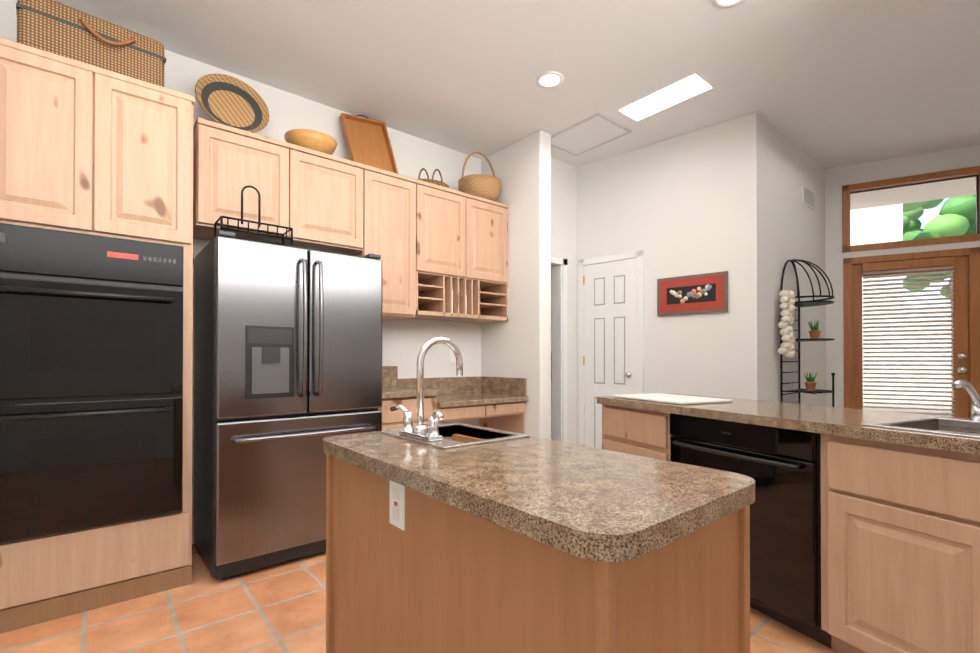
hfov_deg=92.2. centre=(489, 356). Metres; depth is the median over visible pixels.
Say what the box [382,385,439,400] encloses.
countertop
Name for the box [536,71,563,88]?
recessed light
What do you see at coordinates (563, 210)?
wall
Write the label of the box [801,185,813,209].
air vent
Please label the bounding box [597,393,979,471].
countertop
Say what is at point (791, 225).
wall
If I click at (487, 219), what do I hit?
upper cabinet
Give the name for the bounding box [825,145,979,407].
wall
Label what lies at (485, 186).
basket
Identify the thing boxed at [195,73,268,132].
basket
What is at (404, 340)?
wall
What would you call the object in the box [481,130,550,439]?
wall
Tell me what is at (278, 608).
floor
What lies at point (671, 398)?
cutting board
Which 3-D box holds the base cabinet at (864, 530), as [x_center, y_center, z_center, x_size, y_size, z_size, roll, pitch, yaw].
[1.306,0.732,2.582,0.922,0.885,1.507,0,0,-40]
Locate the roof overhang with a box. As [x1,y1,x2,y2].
[850,177,975,209]
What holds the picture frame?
attached to the wall at (686, 204)
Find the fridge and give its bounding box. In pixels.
[194,230,381,579]
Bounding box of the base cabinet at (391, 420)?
[378,397,439,430]
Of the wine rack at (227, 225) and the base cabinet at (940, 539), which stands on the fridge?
the wine rack at (227, 225)
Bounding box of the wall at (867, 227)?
[850,204,951,416]
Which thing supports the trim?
attached to the wall at (563, 210)
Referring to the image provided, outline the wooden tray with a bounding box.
[339,113,397,173]
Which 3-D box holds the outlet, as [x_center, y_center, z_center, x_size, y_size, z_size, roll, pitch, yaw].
[-0.330,-0.002,4.238,0.070,0.115,0.010,0,0,-40]
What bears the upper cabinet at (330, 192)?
attached to the wall at (404, 340)
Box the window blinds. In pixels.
[862,256,954,415]
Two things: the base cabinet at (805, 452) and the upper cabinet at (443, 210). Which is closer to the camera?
the base cabinet at (805, 452)
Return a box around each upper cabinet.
[200,118,291,244]
[285,144,367,255]
[356,165,419,319]
[420,180,467,284]
[444,194,508,292]
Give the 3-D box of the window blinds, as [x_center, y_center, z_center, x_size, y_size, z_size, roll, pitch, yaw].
[3.869,0.009,4.376,0.657,1.803,0.048,0,0,29]
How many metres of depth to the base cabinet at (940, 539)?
1.51 m
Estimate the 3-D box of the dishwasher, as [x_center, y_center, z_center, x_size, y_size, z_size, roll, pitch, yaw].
[1.131,0.797,2.195,0.213,0.750,0.718,0,0,-40]
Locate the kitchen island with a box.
[323,336,754,652]
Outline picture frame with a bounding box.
[657,271,727,315]
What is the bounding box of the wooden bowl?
[284,129,336,154]
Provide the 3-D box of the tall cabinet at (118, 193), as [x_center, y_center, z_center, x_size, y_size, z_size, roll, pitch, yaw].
[-2.024,-0.086,2.403,0.796,2.520,0.651,0,0,-40]
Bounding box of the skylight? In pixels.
[619,74,711,120]
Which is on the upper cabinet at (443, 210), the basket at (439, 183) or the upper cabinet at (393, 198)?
the basket at (439, 183)
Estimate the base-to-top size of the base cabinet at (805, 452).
0.880 m
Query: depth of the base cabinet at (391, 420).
3.22 m
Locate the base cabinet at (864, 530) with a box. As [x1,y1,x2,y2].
[602,424,900,652]
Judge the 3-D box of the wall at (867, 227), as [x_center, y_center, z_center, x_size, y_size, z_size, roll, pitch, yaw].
[5.655,-0.698,6.912,5.100,4.000,0.350,0,0,29]
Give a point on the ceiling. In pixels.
(826, 84)
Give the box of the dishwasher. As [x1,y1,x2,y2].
[645,436,820,642]
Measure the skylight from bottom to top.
0.004 m
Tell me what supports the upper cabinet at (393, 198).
attached to the wall at (404, 340)
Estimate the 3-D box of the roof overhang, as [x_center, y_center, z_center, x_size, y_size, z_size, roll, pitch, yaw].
[4.561,-1.876,4.856,8.000,0.270,1.020,0,0,29]
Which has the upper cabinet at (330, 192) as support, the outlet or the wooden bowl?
the wooden bowl
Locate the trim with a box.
[551,256,567,442]
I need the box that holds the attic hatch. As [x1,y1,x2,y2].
[551,113,632,155]
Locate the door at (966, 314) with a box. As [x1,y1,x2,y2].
[843,247,979,417]
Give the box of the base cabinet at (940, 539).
[901,492,979,652]
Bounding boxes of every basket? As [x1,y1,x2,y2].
[16,0,165,86]
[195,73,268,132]
[418,168,448,187]
[458,152,500,200]
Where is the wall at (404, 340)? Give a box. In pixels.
[0,0,480,543]
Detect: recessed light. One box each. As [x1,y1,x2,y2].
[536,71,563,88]
[712,0,745,8]
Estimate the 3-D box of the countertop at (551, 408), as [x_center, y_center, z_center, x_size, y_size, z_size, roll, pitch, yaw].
[0.831,0.737,6.112,1.340,0.920,0.625,0,0,-40]
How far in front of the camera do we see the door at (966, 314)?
4.27 m
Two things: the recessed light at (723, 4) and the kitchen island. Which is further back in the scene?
the recessed light at (723, 4)
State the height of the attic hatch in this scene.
0.012 m
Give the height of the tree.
4.498 m
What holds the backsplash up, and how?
attached to the wall at (404, 340)
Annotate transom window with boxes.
[842,166,979,252]
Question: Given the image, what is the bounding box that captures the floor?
[0,544,838,652]
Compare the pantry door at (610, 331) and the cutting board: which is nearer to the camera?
the cutting board
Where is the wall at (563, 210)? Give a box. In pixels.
[551,157,576,444]
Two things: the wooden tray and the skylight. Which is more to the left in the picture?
the wooden tray
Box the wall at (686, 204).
[577,112,758,444]
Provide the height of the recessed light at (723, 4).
0.007 m
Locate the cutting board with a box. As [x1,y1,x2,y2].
[613,393,732,404]
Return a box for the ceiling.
[54,0,979,168]
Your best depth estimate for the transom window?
4.39 m
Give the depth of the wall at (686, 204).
3.92 m
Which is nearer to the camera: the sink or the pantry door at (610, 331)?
the sink
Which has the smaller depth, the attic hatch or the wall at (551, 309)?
the attic hatch
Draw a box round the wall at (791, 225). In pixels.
[758,114,825,405]
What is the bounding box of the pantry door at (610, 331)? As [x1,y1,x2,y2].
[578,250,643,448]
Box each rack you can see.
[214,185,292,244]
[777,259,834,406]
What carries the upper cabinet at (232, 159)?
attached to the wall at (404, 340)
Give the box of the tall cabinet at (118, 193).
[0,37,199,633]
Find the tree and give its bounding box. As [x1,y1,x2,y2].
[903,195,975,304]
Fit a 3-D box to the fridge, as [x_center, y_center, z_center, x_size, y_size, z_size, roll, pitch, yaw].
[-1.235,0.265,2.938,0.933,1.825,0.785,0,0,-40]
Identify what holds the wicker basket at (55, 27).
on the tall cabinet at (118, 193)

